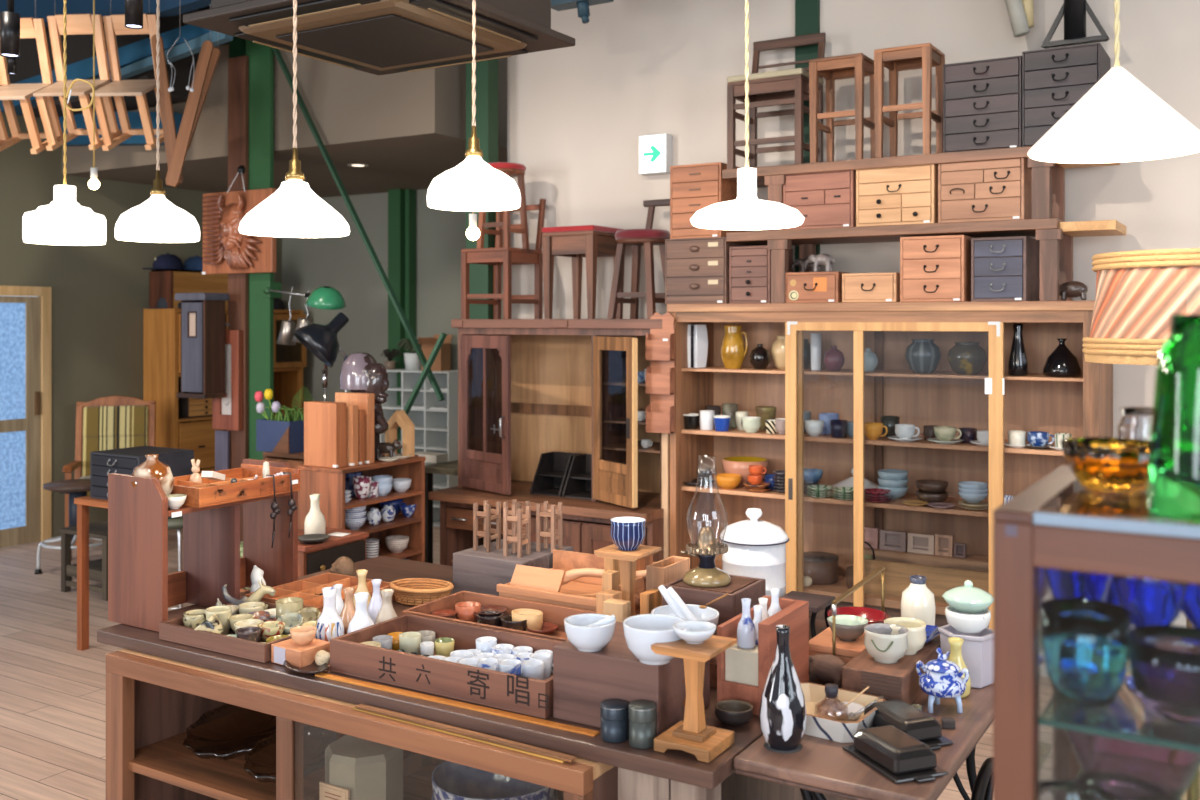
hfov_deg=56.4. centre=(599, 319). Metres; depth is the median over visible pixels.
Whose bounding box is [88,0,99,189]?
bulb
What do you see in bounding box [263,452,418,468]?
base cabinet
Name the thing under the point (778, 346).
ceramic jar
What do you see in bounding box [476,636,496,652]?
cup
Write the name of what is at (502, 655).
cup
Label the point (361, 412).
wooden box
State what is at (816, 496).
plate
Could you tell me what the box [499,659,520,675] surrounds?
cup
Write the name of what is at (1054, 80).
drawer cabinet
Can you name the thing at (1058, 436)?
tea cup
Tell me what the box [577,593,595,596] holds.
wooden spatula
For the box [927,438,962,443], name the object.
saucer
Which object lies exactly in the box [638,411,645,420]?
cup
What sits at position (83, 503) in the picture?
side table
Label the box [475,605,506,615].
saucer
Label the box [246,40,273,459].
pillar
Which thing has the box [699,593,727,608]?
spoon
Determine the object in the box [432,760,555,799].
bowl
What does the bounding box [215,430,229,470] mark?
board
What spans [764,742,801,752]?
mat
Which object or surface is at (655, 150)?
exit sign
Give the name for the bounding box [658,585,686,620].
pestle
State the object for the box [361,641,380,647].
cup
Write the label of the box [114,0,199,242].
pendant lamp
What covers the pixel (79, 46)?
trim
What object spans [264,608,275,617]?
cup
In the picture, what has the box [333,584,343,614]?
flask
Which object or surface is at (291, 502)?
cord
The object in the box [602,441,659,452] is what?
shelf
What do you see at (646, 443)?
cup
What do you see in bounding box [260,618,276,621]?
cup
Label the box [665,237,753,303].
chest
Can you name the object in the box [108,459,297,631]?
desk organizer
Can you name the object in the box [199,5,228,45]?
ceiling
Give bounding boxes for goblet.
[1043,568,1111,601]
[1104,580,1119,604]
[1112,575,1188,688]
[1181,583,1199,628]
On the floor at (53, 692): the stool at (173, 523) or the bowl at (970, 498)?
the stool at (173, 523)
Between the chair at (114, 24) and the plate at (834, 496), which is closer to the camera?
the plate at (834, 496)
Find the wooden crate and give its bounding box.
[330,614,563,718]
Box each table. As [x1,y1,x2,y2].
[74,496,107,650]
[97,556,848,799]
[425,460,457,562]
[734,648,992,799]
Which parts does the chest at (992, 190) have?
drawer, drawer, handle, drawer, drawer, handle, drawer, handle, drawer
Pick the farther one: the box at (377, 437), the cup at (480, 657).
the box at (377, 437)
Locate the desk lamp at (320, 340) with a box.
[293,312,348,391]
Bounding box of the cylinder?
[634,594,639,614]
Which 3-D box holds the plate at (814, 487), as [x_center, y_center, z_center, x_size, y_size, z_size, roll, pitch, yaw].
[1.047,0.801,5.332,0.128,0.016,0.128,0,0,31]
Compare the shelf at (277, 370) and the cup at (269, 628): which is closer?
the cup at (269, 628)
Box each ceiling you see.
[62,44,506,197]
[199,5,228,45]
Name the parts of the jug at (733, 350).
handle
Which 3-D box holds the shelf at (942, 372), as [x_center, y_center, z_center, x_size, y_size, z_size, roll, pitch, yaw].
[1.315,0.252,5.333,1.895,0.014,0.360,0,0,31]
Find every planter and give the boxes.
[254,387,313,453]
[938,624,992,687]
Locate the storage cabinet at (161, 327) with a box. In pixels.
[143,309,306,514]
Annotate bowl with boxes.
[166,494,186,508]
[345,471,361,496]
[345,505,366,512]
[345,510,366,518]
[345,516,366,529]
[372,475,392,483]
[379,483,392,495]
[379,498,402,515]
[385,535,408,552]
[392,478,411,491]
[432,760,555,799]
[432,789,557,799]
[476,611,503,626]
[500,614,526,630]
[610,517,645,550]
[714,473,741,488]
[715,700,752,725]
[722,456,767,485]
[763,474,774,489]
[804,468,822,482]
[827,606,889,623]
[827,615,867,641]
[864,623,907,663]
[878,469,907,479]
[878,477,907,487]
[878,484,908,498]
[884,617,926,654]
[915,479,948,493]
[915,490,948,502]
[944,598,992,612]
[945,605,990,632]
[958,481,987,489]
[958,486,987,493]
[958,491,987,502]
[1039,779,1118,799]
[1053,674,1199,799]
[1061,437,1149,491]
[1074,773,1167,799]
[1131,796,1175,799]
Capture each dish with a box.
[283,660,327,674]
[298,534,330,543]
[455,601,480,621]
[526,622,557,634]
[673,620,715,643]
[800,682,886,742]
[831,468,877,492]
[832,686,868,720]
[842,725,948,783]
[864,699,952,749]
[925,625,937,637]
[925,632,939,642]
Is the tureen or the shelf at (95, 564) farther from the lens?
the shelf at (95, 564)
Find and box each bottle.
[304,494,325,534]
[737,598,755,648]
[750,344,769,368]
[753,605,762,644]
[758,598,769,619]
[759,625,806,750]
[767,588,781,615]
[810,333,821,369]
[814,683,848,720]
[900,575,935,625]
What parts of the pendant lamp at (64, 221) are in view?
lamp shade, cord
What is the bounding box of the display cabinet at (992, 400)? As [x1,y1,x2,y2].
[662,301,1112,713]
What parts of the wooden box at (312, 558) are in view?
door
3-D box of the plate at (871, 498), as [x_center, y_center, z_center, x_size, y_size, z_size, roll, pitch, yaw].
[1.283,0.824,5.189,0.130,0.012,0.130,0,0,31]
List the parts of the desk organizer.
panel, panel, panel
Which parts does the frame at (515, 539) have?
post, rail, rail, post, post, post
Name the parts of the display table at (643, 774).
bamboo strip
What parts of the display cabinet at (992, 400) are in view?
pale post, panel, finger plate, head rail, sliding door, panel, plinth panel, panel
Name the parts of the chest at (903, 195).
drawer, drawer, handle, drawer, drawer, drawer, drawer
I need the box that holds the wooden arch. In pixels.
[385,410,414,457]
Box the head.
[330,556,355,576]
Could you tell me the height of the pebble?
0.044 m
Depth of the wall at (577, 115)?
5.97 m
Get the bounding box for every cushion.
[82,405,148,437]
[82,434,147,475]
[488,162,525,170]
[542,225,624,232]
[615,229,669,239]
[727,68,822,84]
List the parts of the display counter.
panel, wooden strip, wooden strip, panel, panel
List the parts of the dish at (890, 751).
lid, handle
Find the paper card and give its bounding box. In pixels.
[328,532,350,535]
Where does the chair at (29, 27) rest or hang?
hanging from the ceiling at (207, 7)
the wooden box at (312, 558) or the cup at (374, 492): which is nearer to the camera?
the wooden box at (312, 558)
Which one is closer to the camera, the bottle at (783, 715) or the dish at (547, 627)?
the bottle at (783, 715)
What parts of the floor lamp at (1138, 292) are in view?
lamp shade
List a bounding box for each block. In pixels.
[673,577,756,593]
[842,631,940,704]
[864,545,988,572]
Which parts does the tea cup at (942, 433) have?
handle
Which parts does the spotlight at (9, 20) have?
stem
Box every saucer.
[431,609,456,617]
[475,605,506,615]
[887,436,922,441]
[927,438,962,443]
[969,440,988,445]
[1004,442,1030,447]
[1022,443,1053,448]
[1047,445,1062,450]
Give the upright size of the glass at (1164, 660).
0.085 m
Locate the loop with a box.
[65,79,94,110]
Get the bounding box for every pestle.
[587,615,615,626]
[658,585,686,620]
[666,587,696,619]
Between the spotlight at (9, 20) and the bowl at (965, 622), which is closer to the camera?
the bowl at (965, 622)
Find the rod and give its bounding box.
[263,461,269,477]
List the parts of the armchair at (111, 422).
leg, armrest, seat, frame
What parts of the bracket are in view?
foot plate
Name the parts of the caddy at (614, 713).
lid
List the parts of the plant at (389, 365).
pot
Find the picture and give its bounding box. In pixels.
[212,330,242,430]
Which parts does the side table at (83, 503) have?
leg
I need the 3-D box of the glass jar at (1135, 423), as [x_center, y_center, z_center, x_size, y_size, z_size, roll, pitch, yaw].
[0.711,0.158,1.452,0.072,0.085,0.072,0,0,31]
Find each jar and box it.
[771,336,784,368]
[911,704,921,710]
[1118,407,1152,439]
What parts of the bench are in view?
leg, leg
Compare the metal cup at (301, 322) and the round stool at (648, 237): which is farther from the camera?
the metal cup at (301, 322)
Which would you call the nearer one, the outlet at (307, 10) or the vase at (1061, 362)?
the outlet at (307, 10)
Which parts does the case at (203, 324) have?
door, cornice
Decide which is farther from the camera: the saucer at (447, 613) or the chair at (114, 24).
the chair at (114, 24)
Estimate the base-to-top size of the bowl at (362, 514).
0.059 m
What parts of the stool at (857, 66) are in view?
leg, leg, seat, leg, leg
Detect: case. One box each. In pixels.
[174,293,229,398]
[785,271,847,302]
[842,272,899,302]
[993,465,1199,799]
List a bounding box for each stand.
[322,364,327,400]
[780,591,834,637]
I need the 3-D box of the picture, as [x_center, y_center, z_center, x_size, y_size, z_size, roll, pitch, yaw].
[-2.444,0.392,7.348,0.250,0.654,0.038,0,0,31]
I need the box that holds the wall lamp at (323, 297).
[263,282,345,309]
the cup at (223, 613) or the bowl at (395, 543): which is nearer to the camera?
the cup at (223, 613)
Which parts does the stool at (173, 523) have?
seat, leg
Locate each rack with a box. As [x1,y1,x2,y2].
[530,451,582,496]
[562,454,591,499]
[646,312,674,432]
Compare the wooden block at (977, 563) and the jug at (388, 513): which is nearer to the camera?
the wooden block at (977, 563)
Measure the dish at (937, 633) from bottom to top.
0.017 m
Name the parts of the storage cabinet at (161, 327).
panel, glass door, drawer, drawer, panel, panel, panel, glass door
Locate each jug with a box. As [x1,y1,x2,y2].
[367,508,381,524]
[381,505,395,521]
[720,325,747,368]
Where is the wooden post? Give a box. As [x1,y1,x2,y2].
[228,55,248,540]
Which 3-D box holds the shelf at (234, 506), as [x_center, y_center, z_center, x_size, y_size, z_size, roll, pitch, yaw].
[-1.228,0.561,3.505,0.240,0.015,0.483,0,0,31]
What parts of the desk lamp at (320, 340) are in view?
arm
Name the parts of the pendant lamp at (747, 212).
cord, lamp shade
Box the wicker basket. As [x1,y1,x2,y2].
[390,578,453,606]
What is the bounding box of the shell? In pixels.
[804,576,811,586]
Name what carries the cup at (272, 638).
in the tray at (174, 630)
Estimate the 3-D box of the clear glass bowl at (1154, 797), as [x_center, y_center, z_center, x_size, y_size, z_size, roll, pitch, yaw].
[0.609,0.552,1.192,0.097,0.050,0.093,0,0,31]
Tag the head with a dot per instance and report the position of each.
(343, 565)
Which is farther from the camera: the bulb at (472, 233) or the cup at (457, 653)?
the bulb at (472, 233)
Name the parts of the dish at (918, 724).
handle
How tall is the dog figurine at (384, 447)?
0.101 m
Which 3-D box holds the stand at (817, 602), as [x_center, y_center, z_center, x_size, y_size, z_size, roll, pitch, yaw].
[0.585,0.850,3.208,0.134,0.102,0.150,0,0,31]
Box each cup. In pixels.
[183,609,205,628]
[194,613,223,633]
[205,606,231,634]
[226,605,237,615]
[229,614,253,631]
[234,619,262,637]
[236,626,260,641]
[238,601,264,613]
[247,611,269,618]
[257,621,284,641]
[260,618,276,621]
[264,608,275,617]
[266,635,289,642]
[276,597,302,617]
[276,612,302,634]
[277,286,295,344]
[290,625,316,644]
[292,289,312,342]
[296,607,320,622]
[302,621,316,625]
[352,476,371,499]
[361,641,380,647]
[366,539,378,558]
[368,480,378,497]
[372,635,392,649]
[387,632,402,650]
[399,503,415,517]
[399,631,420,654]
[416,630,435,649]
[420,641,433,655]
[428,656,443,659]
[435,637,453,656]
[444,656,461,662]
[450,650,472,657]
[457,657,478,666]
[468,649,481,655]
[468,656,487,658]
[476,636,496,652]
[476,652,494,657]
[477,658,498,670]
[491,644,513,653]
[492,653,514,658]
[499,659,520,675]
[512,646,532,654]
[515,652,531,661]
[522,659,543,679]
[529,652,551,679]
[535,649,552,672]
[638,371,644,382]
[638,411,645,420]
[641,439,652,447]
[684,413,698,428]
[700,410,713,429]
[705,405,720,427]
[714,415,729,431]
[722,403,737,427]
[735,411,747,429]
[741,416,760,432]
[747,474,762,484]
[749,465,766,475]
[756,406,776,429]
[765,420,777,433]
[775,418,784,433]
[804,411,810,431]
[804,420,823,435]
[819,413,838,434]
[830,420,847,437]
[847,421,853,436]
[864,422,887,439]
[880,416,899,436]
[895,424,919,438]
[923,425,935,439]
[934,426,961,440]
[959,428,976,442]
[977,431,988,442]
[1004,495,1013,502]
[1008,430,1025,444]
[1027,431,1053,445]
[1054,433,1071,447]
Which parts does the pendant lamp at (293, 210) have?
lamp shade, cord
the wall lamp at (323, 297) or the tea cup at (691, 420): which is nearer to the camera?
the tea cup at (691, 420)
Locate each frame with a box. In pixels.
[473,500,500,551]
[503,499,529,535]
[503,505,530,557]
[536,501,561,552]
[832,567,884,655]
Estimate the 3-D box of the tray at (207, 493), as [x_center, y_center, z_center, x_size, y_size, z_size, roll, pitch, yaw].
[-1.188,0.518,3.530,0.272,0.070,0.397,0,0,31]
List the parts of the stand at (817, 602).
leg, leg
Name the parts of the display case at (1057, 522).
post, frame, glass, post, rail, glass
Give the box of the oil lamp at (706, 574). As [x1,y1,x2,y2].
[680,456,731,587]
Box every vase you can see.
[131,454,173,494]
[687,325,707,367]
[823,346,844,370]
[864,348,877,371]
[905,339,940,373]
[947,342,986,374]
[948,637,970,697]
[1008,323,1027,375]
[1043,339,1080,376]
[1147,314,1199,521]
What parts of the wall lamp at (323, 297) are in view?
arm, lamp shade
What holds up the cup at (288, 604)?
in the tray at (174, 630)
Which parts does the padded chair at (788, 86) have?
leg, leg, post, seat, rail, rail, leg, leg, post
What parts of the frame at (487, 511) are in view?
post, rail, rail, post, post, rail, rail, post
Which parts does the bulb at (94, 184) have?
glass bulb, cord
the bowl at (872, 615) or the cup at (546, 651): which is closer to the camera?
the cup at (546, 651)
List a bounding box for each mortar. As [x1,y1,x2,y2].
[564,613,615,651]
[623,614,685,664]
[651,604,718,632]
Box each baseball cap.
[142,253,182,269]
[146,298,180,308]
[183,255,202,269]
[274,298,284,309]
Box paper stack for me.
[415,452,447,462]
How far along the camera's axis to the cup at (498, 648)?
2.89 m
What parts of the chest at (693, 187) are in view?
drawer, drawer, drawer, drawer, drawer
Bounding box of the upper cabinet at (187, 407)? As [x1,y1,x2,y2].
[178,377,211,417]
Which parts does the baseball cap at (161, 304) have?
crown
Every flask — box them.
[315,587,343,641]
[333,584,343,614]
[340,587,354,633]
[347,592,373,632]
[353,569,370,609]
[368,579,381,623]
[375,589,397,623]
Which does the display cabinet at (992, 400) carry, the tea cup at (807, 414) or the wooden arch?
the tea cup at (807, 414)
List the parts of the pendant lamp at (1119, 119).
lamp shade, cord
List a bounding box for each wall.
[0,57,281,537]
[282,189,503,409]
[507,0,1199,674]
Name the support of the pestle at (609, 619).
in the mortar at (584, 638)
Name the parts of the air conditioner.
frame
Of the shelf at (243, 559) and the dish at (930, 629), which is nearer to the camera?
the dish at (930, 629)
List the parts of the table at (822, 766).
edge moulding, handle, leg, leg, incense burner, lion knob, lid, leg, handle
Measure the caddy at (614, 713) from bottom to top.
0.075 m
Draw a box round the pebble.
[315,650,329,664]
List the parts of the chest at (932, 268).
handle, handle, handle, drawer, drawer, drawer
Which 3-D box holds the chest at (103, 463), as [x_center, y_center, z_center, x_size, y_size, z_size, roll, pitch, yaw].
[-2.309,0.774,5.626,0.380,0.230,0.344,0,0,31]
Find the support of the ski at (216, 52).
hanging from the ceiling at (207, 7)
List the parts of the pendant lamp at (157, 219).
lamp shade, cord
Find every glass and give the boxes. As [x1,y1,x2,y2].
[1039,598,1131,707]
[1128,625,1199,725]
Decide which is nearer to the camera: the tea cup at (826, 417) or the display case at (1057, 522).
the display case at (1057, 522)
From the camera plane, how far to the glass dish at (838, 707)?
2.51 m
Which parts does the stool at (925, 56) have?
leg, leg, seat, leg, leg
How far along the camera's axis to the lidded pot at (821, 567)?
5.41 m
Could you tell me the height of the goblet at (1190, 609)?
0.150 m
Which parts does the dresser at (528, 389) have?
drawer, panel, door panel, door, drawer, pull, door frame, panel, panel door, cornice, panel, door panel, door frame, panel door, door, finger plate, panel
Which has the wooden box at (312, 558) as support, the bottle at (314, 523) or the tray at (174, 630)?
the bottle at (314, 523)
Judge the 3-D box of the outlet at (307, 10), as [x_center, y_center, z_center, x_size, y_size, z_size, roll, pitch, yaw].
[-0.963,-0.996,3.628,0.600,0.024,0.090,0,0,31]
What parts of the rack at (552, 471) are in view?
panel, panel, panel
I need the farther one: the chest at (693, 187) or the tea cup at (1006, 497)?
the chest at (693, 187)
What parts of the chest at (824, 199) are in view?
drawer, drawer, drawer, drawer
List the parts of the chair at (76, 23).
leg, post, leg, seat, rail, leg, post, leg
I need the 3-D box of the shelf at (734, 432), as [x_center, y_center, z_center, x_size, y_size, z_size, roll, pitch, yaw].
[1.315,0.565,5.333,1.895,0.020,0.360,0,0,31]
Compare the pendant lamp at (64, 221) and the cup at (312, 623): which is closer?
the cup at (312, 623)
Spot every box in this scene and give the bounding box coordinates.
[149,269,227,308]
[201,471,225,480]
[271,638,329,667]
[298,527,368,576]
[304,401,345,467]
[319,735,402,799]
[335,392,374,463]
[346,404,357,465]
[358,409,364,464]
[375,434,379,459]
[417,335,451,370]
[453,539,572,595]
[497,549,654,610]
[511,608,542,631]
[553,622,709,736]
[596,589,621,613]
[602,570,618,590]
[603,598,630,621]
[604,558,620,583]
[636,555,652,591]
[640,588,660,614]
[646,556,689,605]
[662,574,765,635]
[710,625,809,688]
[717,595,808,715]
[809,627,865,663]
[846,566,853,588]
[864,559,988,608]
[941,717,955,728]
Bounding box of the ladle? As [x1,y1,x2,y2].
[561,568,645,584]
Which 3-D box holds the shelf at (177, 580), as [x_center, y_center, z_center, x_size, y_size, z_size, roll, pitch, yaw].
[-1.386,0.849,3.461,0.015,0.100,0.243,0,0,31]
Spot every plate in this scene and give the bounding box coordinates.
[183,703,275,760]
[243,725,336,782]
[377,457,398,461]
[393,454,410,458]
[683,479,714,485]
[697,468,713,478]
[743,482,770,488]
[743,486,770,491]
[772,470,784,476]
[772,478,784,483]
[772,482,784,486]
[772,485,784,489]
[773,475,784,479]
[773,488,784,492]
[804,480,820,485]
[806,485,832,490]
[806,489,833,492]
[807,491,832,495]
[807,493,832,497]
[832,487,853,492]
[832,491,853,495]
[832,495,853,499]
[833,493,853,497]
[864,488,890,494]
[864,492,890,497]
[864,495,890,499]
[864,498,890,502]
[901,500,928,505]
[927,502,954,508]
[958,500,988,507]
[958,504,988,509]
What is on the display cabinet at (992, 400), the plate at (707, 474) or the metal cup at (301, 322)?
the plate at (707, 474)
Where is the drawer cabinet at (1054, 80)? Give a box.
[1022,43,1110,146]
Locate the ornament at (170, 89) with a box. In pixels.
[167,36,193,91]
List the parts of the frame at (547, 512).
post, rail, rail, post, post, post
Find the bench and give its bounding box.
[59,520,107,600]
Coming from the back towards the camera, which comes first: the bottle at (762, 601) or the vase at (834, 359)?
the vase at (834, 359)
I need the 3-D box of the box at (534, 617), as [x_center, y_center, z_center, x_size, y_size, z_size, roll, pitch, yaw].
[-0.209,0.865,3.212,0.098,0.054,0.073,0,0,31]
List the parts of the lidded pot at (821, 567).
handle, lid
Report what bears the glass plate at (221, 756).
on the display counter
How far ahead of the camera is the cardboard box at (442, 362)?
9.03 m
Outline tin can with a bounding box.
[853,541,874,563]
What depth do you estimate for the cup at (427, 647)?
2.93 m
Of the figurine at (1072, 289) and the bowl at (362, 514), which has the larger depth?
the bowl at (362, 514)
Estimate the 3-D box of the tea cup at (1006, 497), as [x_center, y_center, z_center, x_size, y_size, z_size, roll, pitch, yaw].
[1.787,0.808,4.929,0.070,0.066,0.070,0,0,31]
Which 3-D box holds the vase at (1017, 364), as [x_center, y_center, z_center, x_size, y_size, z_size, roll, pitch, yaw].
[1.841,0.130,4.932,0.084,0.229,0.084,0,0,31]
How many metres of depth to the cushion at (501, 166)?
6.30 m
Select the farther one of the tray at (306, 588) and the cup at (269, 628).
the tray at (306, 588)
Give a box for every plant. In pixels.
[380,349,401,369]
[396,338,420,369]
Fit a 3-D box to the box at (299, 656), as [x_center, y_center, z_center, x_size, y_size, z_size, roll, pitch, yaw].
[-0.786,0.875,2.950,0.116,0.048,0.106,0,0,35]
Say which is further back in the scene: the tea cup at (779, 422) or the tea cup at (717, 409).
the tea cup at (717, 409)
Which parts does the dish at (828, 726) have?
dish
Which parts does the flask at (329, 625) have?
painted panel, painted panel, painted panel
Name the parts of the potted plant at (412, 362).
pot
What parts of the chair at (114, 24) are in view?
leg, post, leg, seat, rail, leg, post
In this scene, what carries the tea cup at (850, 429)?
on the display cabinet at (992, 400)
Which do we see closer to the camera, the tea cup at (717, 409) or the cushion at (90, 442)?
the tea cup at (717, 409)
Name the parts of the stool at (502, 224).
leg, leg, leg, seat, leg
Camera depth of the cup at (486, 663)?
2.70 m
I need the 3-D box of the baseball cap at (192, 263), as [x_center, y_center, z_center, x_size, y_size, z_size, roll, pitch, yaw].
[-3.374,-0.473,9.261,0.302,0.131,0.220,0,0,-39]
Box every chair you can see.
[0,0,62,153]
[0,110,10,143]
[33,13,121,150]
[90,0,163,150]
[461,199,545,318]
[727,32,825,168]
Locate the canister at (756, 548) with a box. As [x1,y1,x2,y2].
[719,508,788,596]
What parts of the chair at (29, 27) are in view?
post, leg, seat, rail, leg, post, leg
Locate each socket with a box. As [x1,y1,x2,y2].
[90,168,97,179]
[469,214,476,226]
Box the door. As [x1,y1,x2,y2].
[0,286,50,547]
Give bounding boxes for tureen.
[942,580,992,612]
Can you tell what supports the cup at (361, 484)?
on the shelf at (327, 482)
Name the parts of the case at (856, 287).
handle, drawer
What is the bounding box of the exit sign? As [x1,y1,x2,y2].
[639,133,672,175]
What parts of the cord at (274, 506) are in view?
cord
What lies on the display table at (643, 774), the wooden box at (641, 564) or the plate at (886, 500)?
the wooden box at (641, 564)
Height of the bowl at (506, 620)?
0.043 m
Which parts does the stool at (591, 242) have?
leg, leg, seat, leg, leg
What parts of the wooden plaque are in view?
hook knob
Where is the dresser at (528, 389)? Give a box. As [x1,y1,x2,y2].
[428,319,669,565]
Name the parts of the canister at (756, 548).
knob, lid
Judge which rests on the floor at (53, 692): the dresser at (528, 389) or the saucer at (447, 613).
the dresser at (528, 389)
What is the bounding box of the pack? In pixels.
[725,643,757,685]
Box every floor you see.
[0,526,1185,799]
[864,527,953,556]
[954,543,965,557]
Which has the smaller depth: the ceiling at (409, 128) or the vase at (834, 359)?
the vase at (834, 359)
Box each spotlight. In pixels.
[0,0,19,57]
[7,0,15,74]
[125,0,142,28]
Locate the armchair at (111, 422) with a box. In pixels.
[62,396,155,560]
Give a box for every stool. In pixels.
[34,479,101,580]
[168,515,182,609]
[477,162,528,248]
[542,225,624,318]
[607,199,669,318]
[809,53,874,162]
[874,43,944,157]
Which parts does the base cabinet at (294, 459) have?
door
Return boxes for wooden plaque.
[202,165,275,273]
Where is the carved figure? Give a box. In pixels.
[339,352,388,434]
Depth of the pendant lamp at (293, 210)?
2.94 m
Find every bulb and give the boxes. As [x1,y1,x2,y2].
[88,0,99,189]
[466,71,479,239]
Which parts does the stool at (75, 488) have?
leg, seat, leg, post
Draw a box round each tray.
[159,601,321,662]
[171,464,299,507]
[245,572,397,611]
[402,591,595,640]
[497,568,643,610]
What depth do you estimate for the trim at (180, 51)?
6.96 m
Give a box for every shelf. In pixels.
[66,580,101,592]
[73,559,101,570]
[129,708,412,799]
[168,492,292,516]
[168,571,185,606]
[178,367,300,376]
[178,407,299,421]
[240,557,245,588]
[296,453,425,561]
[380,369,457,526]
[533,488,559,495]
[538,471,564,476]
[565,491,591,499]
[571,473,591,479]
[602,380,645,385]
[602,417,645,424]
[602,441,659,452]
[681,366,1082,381]
[681,426,1063,455]
[681,478,988,516]
[690,560,1042,627]
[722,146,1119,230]
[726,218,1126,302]
[1043,692,1055,715]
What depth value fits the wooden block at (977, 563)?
5.16 m
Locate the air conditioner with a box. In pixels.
[183,0,574,75]
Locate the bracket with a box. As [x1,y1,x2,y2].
[1041,0,1109,48]
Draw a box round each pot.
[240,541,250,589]
[804,552,838,584]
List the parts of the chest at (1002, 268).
handle, handle, handle, drawer, drawer, drawer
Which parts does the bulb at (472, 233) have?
glass bulb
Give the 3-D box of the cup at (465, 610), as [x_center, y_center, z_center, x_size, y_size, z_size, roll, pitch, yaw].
[-0.387,0.863,3.281,0.075,0.059,0.075,0,0,31]
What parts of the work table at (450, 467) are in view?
leg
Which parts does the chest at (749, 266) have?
drawer, drawer, drawer, drawer, drawer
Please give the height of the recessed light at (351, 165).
0.006 m
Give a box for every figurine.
[189,459,201,482]
[215,598,225,605]
[221,579,275,611]
[250,565,265,592]
[378,439,401,457]
[791,258,813,271]
[804,254,833,271]
[1059,281,1087,300]
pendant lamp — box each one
[22,0,106,244]
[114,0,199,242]
[238,0,349,237]
[427,0,520,211]
[690,0,804,229]
[1027,0,1199,163]
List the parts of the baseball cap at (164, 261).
crown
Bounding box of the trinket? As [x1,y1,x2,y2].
[230,478,237,482]
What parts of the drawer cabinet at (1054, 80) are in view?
drawer, drawer, handle, drawer, handle, handle, handle, drawer, drawer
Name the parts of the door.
glass, glass, handle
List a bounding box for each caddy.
[600,698,628,742]
[629,699,655,748]
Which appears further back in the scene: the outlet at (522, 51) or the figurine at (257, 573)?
the outlet at (522, 51)
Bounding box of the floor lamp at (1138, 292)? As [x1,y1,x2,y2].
[1082,248,1199,799]
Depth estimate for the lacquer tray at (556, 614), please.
3.24 m
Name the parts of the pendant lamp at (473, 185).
lamp shade, cord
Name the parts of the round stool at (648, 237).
leg, leg, seat, leg, post, rail, leg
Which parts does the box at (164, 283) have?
panel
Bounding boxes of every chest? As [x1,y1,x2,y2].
[90,446,193,499]
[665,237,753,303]
[670,162,745,238]
[729,245,792,303]
[783,170,855,229]
[856,164,937,226]
[900,235,973,301]
[938,158,1031,222]
[943,56,1021,152]
[971,236,1039,301]
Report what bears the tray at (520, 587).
on the wooden box at (528, 583)
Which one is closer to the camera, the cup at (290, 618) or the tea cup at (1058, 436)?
the cup at (290, 618)
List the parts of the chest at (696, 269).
handle, handle, handle, drawer, drawer, drawer, drawer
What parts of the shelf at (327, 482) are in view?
panel, panel, shelf, shelf, shelf, panel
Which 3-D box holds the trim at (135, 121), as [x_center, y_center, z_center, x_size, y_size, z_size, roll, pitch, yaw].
[-4.117,-1.457,8.414,2.880,0.505,0.100,0,0,31]
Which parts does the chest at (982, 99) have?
handle, handle, handle, handle, handle, drawer, drawer, drawer, drawer, drawer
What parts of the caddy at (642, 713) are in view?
lid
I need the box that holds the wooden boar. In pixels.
[809,654,845,687]
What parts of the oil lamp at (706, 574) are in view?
wick knob, burner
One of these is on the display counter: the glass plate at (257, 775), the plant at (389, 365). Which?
the glass plate at (257, 775)
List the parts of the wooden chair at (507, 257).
leg, leg, seat, leg, rail, leg, post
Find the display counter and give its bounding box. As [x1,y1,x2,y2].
[106,649,617,799]
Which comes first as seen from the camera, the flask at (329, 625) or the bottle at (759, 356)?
the flask at (329, 625)
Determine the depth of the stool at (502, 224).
6.39 m
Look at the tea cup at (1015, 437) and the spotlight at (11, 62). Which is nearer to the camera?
the tea cup at (1015, 437)
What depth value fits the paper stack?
7.31 m
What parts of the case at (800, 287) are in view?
handle, drawer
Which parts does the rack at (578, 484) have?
panel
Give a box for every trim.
[0,0,210,26]
[0,24,211,114]
[9,9,198,117]
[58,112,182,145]
[70,31,232,98]
[229,36,245,57]
[272,48,444,400]
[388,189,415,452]
[397,333,446,435]
[466,59,497,318]
[551,0,613,23]
[795,0,819,271]
[1005,0,1029,36]
[1022,0,1033,27]
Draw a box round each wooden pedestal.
[594,544,660,615]
[651,635,736,762]
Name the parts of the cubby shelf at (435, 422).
shelf, shelf, shelf, shelf, shelf, shelf, shelf, shelf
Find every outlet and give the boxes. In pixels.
[229,0,380,26]
[234,32,364,68]
[396,49,527,71]
[409,0,537,42]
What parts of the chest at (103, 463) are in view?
drawer, drawer, drawer, drawer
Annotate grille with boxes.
[276,14,493,67]
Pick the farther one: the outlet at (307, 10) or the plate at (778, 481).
the plate at (778, 481)
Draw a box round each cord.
[266,475,280,547]
[283,472,296,537]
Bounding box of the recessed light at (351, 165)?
[348,164,368,166]
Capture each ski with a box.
[151,4,182,183]
[166,40,213,186]
[188,47,220,148]

